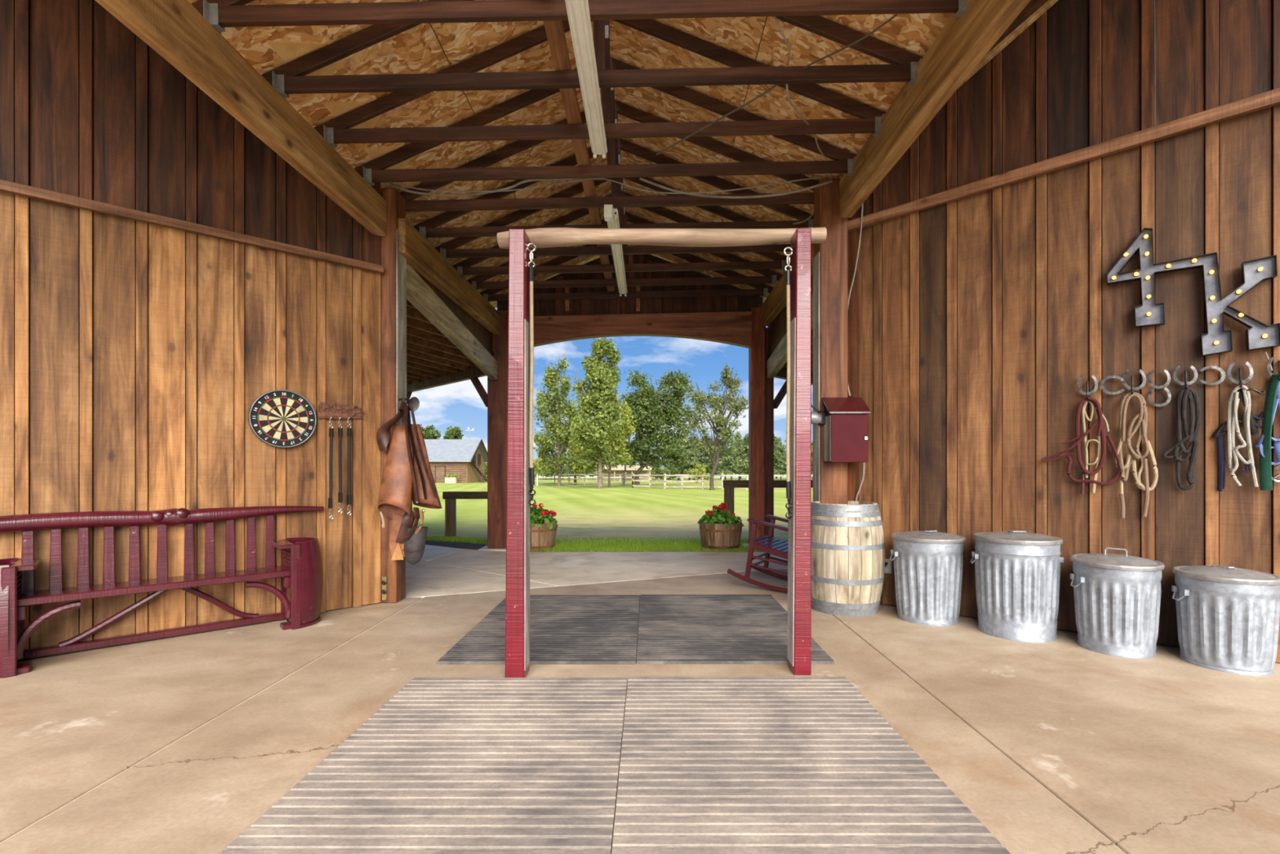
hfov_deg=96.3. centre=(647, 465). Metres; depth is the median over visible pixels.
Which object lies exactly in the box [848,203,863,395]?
electrical cable
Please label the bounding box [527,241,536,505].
tie
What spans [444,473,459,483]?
planter box
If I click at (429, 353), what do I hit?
ceiling
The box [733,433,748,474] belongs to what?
pine tree
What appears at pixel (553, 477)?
rail fence
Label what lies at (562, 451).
pine tree
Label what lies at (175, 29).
timber beam
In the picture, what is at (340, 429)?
strap
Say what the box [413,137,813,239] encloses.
roof truss
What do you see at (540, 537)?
tub
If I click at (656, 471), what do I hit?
bush
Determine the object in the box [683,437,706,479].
pine tree
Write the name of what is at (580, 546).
grass
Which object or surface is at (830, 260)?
timber post
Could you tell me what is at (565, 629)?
mat
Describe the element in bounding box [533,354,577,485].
tree
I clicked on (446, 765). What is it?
mat
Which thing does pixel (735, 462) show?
pine tree
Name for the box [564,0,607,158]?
strip light
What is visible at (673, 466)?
pine tree
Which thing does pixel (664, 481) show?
rail fence
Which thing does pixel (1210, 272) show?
socket
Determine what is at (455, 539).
grass
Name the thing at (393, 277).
timber post
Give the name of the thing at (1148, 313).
socket
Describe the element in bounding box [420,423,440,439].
tree
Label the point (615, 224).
strip light
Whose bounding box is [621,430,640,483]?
tree
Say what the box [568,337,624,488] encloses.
tree
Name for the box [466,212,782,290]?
roof truss
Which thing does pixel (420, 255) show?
timber beam
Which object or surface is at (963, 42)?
timber beam
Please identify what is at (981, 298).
wall
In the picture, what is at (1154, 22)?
electrical cable
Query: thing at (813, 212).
electrical cable
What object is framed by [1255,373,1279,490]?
halter
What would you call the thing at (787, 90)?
electrical cable
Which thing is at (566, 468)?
pine tree
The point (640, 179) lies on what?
electrical cable
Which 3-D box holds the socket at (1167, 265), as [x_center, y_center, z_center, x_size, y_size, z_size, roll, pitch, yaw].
[3.449,-1.325,3.798,0.034,0.030,0.034,0,0,0]
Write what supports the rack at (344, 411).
attached to the wall at (165, 271)
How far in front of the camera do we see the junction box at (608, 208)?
5.20 m
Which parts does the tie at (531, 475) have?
chain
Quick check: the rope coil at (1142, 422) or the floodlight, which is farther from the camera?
the floodlight
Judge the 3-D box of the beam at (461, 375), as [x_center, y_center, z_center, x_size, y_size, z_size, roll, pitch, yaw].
[-3.777,-1.490,9.977,4.137,0.240,0.100,0,0,45]
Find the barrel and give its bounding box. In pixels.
[811,500,884,616]
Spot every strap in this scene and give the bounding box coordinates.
[328,417,333,519]
[337,417,342,513]
[346,417,351,515]
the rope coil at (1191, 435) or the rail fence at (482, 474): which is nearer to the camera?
the rope coil at (1191, 435)
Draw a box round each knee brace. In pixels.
[406,391,412,403]
[469,377,487,407]
[773,379,786,408]
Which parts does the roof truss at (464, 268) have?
king post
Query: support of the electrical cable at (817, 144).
hanging from the roof truss at (335, 131)
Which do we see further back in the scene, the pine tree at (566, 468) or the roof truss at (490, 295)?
the pine tree at (566, 468)
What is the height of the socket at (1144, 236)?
0.030 m
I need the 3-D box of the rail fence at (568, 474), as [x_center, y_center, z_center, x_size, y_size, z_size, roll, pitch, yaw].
[-7.471,1.394,59.608,10.821,1.470,2.492,0,0,-42]
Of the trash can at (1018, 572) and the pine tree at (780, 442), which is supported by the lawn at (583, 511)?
the pine tree at (780, 442)
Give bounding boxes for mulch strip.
[425,538,487,550]
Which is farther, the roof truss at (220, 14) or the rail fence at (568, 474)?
the rail fence at (568, 474)
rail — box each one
[442,491,487,536]
[723,480,813,518]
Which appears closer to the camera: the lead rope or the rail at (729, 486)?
the lead rope
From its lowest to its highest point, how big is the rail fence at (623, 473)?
1.556 m
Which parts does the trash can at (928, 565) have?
lid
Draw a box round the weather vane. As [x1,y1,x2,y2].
[466,426,474,439]
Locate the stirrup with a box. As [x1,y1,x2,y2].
[402,506,427,564]
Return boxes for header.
[533,311,751,348]
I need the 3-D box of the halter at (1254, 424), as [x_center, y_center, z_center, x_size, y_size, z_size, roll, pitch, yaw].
[3.710,-0.165,3.604,0.243,0.653,0.045,0,0,39]
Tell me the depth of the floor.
2.80 m
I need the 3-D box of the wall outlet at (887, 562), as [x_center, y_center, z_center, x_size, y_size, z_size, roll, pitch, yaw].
[2.050,0.865,4.940,0.084,0.124,0.045,0,0,39]
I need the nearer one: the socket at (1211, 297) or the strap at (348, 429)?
the socket at (1211, 297)
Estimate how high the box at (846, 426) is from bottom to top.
0.573 m
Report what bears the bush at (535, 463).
on the lawn at (583, 511)
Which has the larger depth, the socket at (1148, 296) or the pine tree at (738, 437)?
the pine tree at (738, 437)
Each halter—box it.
[1041,396,1120,493]
[1211,387,1265,491]
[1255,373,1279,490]
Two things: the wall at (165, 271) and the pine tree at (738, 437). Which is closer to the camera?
the wall at (165, 271)
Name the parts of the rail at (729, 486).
rail post, rail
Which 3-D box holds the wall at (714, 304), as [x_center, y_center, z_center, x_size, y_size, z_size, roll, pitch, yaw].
[-0.256,-2.721,8.705,4.089,1.262,0.090,0,0,0]
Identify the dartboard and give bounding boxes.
[248,389,316,448]
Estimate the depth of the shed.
100.59 m
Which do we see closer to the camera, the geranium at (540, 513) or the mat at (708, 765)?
the mat at (708, 765)
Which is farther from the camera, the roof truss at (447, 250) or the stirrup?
the roof truss at (447, 250)
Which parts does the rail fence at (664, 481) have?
rail, rail, rail, rail, rail, rail, rail, rail, rail, rail, rail, rail, rail, rail, rail, rail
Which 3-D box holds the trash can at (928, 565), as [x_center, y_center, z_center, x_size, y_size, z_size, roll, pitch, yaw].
[2.215,0.858,4.545,0.560,0.704,0.532,0,0,0]
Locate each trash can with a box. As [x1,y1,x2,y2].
[889,529,965,626]
[970,530,1063,642]
[1070,547,1164,658]
[1171,564,1279,675]
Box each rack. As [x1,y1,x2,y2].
[318,400,364,419]
[1076,356,1279,406]
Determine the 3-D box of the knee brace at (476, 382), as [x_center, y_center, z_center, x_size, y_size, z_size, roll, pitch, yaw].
[-2.555,-1.160,8.755,0.576,0.558,0.080,0,0,45]
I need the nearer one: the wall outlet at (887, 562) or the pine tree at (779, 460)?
the wall outlet at (887, 562)
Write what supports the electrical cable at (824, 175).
hanging from the ceiling at (428, 47)
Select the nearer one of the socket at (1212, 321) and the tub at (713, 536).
the socket at (1212, 321)
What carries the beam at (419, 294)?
attached to the timber post at (497, 389)
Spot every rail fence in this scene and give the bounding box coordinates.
[481,473,487,482]
[534,473,700,480]
[536,472,622,485]
[622,472,633,486]
[631,473,813,489]
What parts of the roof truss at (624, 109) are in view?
king post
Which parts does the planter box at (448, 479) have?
planter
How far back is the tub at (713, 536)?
8.21 m
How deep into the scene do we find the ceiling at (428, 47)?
4.48 m
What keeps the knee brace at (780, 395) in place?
attached to the timber post at (761, 388)
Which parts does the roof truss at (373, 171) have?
king post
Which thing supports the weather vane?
on the barn
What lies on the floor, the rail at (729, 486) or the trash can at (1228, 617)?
the trash can at (1228, 617)
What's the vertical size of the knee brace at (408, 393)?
0.578 m
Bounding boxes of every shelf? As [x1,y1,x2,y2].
[11,558,40,571]
[271,539,293,549]
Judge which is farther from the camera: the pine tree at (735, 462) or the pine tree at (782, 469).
the pine tree at (782, 469)
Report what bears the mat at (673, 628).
on the floor
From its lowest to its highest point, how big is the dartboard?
0.456 m
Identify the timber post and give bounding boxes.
[380,188,406,603]
[478,310,508,551]
[742,306,773,547]
[813,179,848,504]
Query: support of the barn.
on the lawn at (583, 511)
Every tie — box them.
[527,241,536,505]
[783,245,794,518]
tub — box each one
[529,520,556,551]
[698,520,742,551]
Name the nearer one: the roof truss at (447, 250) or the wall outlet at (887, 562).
the wall outlet at (887, 562)
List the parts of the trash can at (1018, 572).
lid handle, lid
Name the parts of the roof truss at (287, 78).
king post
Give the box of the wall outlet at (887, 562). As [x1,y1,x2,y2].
[884,558,891,573]
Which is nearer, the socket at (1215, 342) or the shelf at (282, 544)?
the socket at (1215, 342)
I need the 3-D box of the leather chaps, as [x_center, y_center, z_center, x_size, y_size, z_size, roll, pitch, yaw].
[-2.085,0.100,4.981,0.520,1.440,0.291,0,0,0]
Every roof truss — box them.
[191,0,966,34]
[261,0,923,99]
[313,18,885,147]
[354,57,856,186]
[399,99,818,212]
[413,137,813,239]
[434,177,790,260]
[452,191,790,276]
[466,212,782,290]
[479,244,773,302]
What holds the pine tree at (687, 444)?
on the lawn at (583, 511)
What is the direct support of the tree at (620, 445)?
on the lawn at (583, 511)
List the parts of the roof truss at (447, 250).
king post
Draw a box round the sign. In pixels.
[1106,227,1279,370]
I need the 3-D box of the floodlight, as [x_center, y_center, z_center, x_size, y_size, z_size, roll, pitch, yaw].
[1.481,-0.461,5.030,0.147,0.203,0.104,0,0,0]
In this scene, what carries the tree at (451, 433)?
on the lawn at (583, 511)
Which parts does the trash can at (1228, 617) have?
handle, lid handle, lid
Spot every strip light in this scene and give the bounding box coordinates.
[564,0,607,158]
[607,207,619,228]
[610,244,627,296]
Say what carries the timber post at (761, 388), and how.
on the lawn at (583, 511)
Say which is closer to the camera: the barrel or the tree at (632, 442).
the barrel
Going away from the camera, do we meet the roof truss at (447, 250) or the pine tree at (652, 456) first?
the roof truss at (447, 250)
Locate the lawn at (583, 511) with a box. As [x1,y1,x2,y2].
[412,477,813,544]
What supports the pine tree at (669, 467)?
on the lawn at (583, 511)
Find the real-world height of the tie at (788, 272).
1.599 m
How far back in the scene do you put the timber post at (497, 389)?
8.42 m
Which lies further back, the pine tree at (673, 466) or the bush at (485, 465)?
the pine tree at (673, 466)
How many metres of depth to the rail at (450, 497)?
10.33 m
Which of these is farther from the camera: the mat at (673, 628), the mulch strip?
the mulch strip
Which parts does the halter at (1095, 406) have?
cream cord, cream cord, cream cord, cream cord, cream cord, cream cord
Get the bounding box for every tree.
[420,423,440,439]
[443,425,463,439]
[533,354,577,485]
[553,448,568,479]
[560,379,588,484]
[562,451,577,479]
[567,395,636,487]
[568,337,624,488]
[589,467,597,479]
[617,366,697,484]
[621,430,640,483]
[649,456,658,479]
[658,453,671,479]
[662,435,692,480]
[670,466,688,480]
[678,362,748,489]
[682,433,721,474]
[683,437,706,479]
[684,440,697,479]
[702,446,722,475]
[715,439,730,479]
[716,438,747,479]
[723,431,748,479]
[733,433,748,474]
[773,433,786,475]
[773,437,785,478]
[774,444,786,479]
[811,443,813,471]
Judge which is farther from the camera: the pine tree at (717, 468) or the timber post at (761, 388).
the pine tree at (717, 468)
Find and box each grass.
[426,534,487,544]
[529,530,775,551]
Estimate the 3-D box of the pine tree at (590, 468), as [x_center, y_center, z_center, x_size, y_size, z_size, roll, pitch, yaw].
[-11.087,-0.416,115.879,3.822,6.915,3.733,0,0,-17]
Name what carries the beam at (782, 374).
attached to the timber post at (761, 388)
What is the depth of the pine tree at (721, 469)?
115.50 m
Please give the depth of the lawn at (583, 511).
18.16 m
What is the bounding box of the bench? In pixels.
[0,506,324,678]
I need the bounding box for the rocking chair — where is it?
[727,514,788,593]
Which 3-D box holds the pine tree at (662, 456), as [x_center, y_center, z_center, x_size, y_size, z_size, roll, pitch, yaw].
[4.089,-1.138,115.023,6.044,8.440,6.656,0,0,-11]
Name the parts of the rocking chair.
leg, armrest, leg, seat rail, armrest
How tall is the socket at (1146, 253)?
0.030 m
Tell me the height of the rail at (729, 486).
1.052 m
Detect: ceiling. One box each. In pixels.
[187,0,952,307]
[406,266,493,384]
[767,275,813,372]
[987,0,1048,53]
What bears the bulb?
attached to the sign
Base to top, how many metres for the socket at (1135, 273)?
0.030 m
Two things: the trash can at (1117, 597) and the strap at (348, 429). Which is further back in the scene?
the strap at (348, 429)
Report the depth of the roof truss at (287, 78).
3.58 m
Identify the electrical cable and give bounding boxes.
[388,178,601,196]
[392,175,830,194]
[639,177,832,198]
[656,13,897,155]
[773,16,790,67]
[786,84,808,124]
[793,212,813,224]
[813,134,826,160]
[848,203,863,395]
[855,462,864,501]
[1153,0,1155,126]
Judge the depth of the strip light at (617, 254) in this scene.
6.71 m
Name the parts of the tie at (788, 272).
chain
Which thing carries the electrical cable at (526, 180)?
hanging from the ceiling at (428, 47)
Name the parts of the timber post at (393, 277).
plate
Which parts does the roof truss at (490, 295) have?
king post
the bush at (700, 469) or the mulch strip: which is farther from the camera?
the bush at (700, 469)
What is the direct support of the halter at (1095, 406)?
hanging from the rack at (1240, 381)
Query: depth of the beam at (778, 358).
7.85 m
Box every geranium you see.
[529,502,558,531]
[697,502,743,529]
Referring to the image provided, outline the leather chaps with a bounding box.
[376,395,441,559]
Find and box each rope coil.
[1115,391,1158,518]
[1163,386,1201,489]
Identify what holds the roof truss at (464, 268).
on the timber beam at (775, 303)
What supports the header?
attached to the wall at (714, 304)
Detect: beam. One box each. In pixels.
[95,0,386,235]
[398,217,500,334]
[406,262,497,379]
[406,365,486,391]
[761,243,813,326]
[767,293,813,377]
[774,366,813,385]
[839,0,1030,217]
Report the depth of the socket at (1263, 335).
3.52 m
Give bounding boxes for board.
[543,20,615,292]
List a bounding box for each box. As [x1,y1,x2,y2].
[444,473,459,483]
[604,204,613,221]
[822,397,871,462]
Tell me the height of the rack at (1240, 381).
0.273 m
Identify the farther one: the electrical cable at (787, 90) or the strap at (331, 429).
the strap at (331, 429)
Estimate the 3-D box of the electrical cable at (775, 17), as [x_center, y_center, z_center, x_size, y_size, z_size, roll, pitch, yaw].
[0.788,-2.433,3.315,0.062,0.089,0.493,0,0,23]
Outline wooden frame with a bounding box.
[497,226,826,677]
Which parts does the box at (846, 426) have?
panel, sloping lid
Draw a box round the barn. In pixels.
[424,439,487,483]
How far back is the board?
3.97 m
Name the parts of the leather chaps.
leg panel, leg panel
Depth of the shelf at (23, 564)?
3.41 m
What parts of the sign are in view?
power cord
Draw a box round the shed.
[594,465,652,480]
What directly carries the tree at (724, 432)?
on the lawn at (583, 511)
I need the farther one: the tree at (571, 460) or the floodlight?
the tree at (571, 460)
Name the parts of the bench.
panel, seat, seat rail, rail, panel, louvre panel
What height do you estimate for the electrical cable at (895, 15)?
0.221 m
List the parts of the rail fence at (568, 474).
rail, rail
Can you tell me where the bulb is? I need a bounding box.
[1191,258,1197,263]
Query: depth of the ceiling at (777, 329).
8.05 m
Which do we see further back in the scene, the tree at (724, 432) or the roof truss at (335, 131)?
the tree at (724, 432)
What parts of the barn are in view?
door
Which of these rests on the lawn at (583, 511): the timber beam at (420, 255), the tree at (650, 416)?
the tree at (650, 416)
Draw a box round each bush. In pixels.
[484,462,487,480]
[533,457,542,479]
[651,467,680,479]
[688,463,711,483]
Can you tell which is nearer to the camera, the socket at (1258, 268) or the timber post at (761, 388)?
the socket at (1258, 268)
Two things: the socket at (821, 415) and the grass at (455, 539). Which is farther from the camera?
the grass at (455, 539)
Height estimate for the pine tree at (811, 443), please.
8.863 m
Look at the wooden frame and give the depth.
3.31 m
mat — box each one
[219,677,627,853]
[436,595,639,664]
[611,676,1010,853]
[636,594,834,663]
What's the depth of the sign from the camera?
3.68 m
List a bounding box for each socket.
[817,411,826,425]
[1133,271,1138,276]
[1142,234,1148,239]
[1144,251,1150,256]
[1146,294,1151,298]
[1146,311,1151,316]
[1165,263,1171,268]
[1208,270,1214,275]
[1208,295,1215,300]
[1210,319,1217,323]
[1213,340,1219,345]
[1235,289,1241,294]
[1237,312,1244,317]
[1256,266,1263,271]
[1261,333,1268,338]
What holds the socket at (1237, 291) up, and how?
attached to the sign
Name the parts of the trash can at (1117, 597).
handle, lid handle, lid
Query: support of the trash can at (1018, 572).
on the floor
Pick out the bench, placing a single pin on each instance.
(300, 571)
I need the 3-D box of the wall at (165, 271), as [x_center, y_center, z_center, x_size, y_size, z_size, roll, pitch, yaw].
[-4.072,-1.040,3.523,4.600,4.500,0.231,0,0,-43]
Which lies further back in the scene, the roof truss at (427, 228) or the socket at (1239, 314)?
the roof truss at (427, 228)
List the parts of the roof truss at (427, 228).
king post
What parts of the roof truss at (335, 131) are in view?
king post, gusset plate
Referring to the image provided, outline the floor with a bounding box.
[0,544,1279,853]
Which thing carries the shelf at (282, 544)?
attached to the bench
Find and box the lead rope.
[1226,385,1258,487]
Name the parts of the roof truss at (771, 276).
king post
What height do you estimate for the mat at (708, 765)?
0.017 m
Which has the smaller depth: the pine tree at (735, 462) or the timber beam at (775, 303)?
the timber beam at (775, 303)
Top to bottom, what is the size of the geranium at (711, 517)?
0.386 m
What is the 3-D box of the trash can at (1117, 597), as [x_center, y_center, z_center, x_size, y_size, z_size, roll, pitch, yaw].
[3.092,0.877,3.800,0.495,0.666,0.475,0,0,0]
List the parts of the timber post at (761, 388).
sister post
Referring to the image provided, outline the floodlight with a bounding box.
[811,404,826,425]
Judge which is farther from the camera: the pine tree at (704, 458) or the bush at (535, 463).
the pine tree at (704, 458)
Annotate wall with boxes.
[0,0,383,649]
[497,253,765,327]
[848,0,1279,662]
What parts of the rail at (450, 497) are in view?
rail post, rail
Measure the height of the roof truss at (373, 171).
0.996 m
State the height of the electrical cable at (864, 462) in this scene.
0.652 m
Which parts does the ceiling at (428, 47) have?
patch panel, sheathing panel, patch panel, patch panel, sheathing panel, sheathing panel, sheathing panel, sheathing panel, sheathing panel, sheathing panel, sheathing panel, sheathing panel, sheathing panel, sheathing panel, sheathing panel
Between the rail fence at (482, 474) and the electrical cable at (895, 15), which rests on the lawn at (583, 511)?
the rail fence at (482, 474)
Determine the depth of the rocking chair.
5.61 m

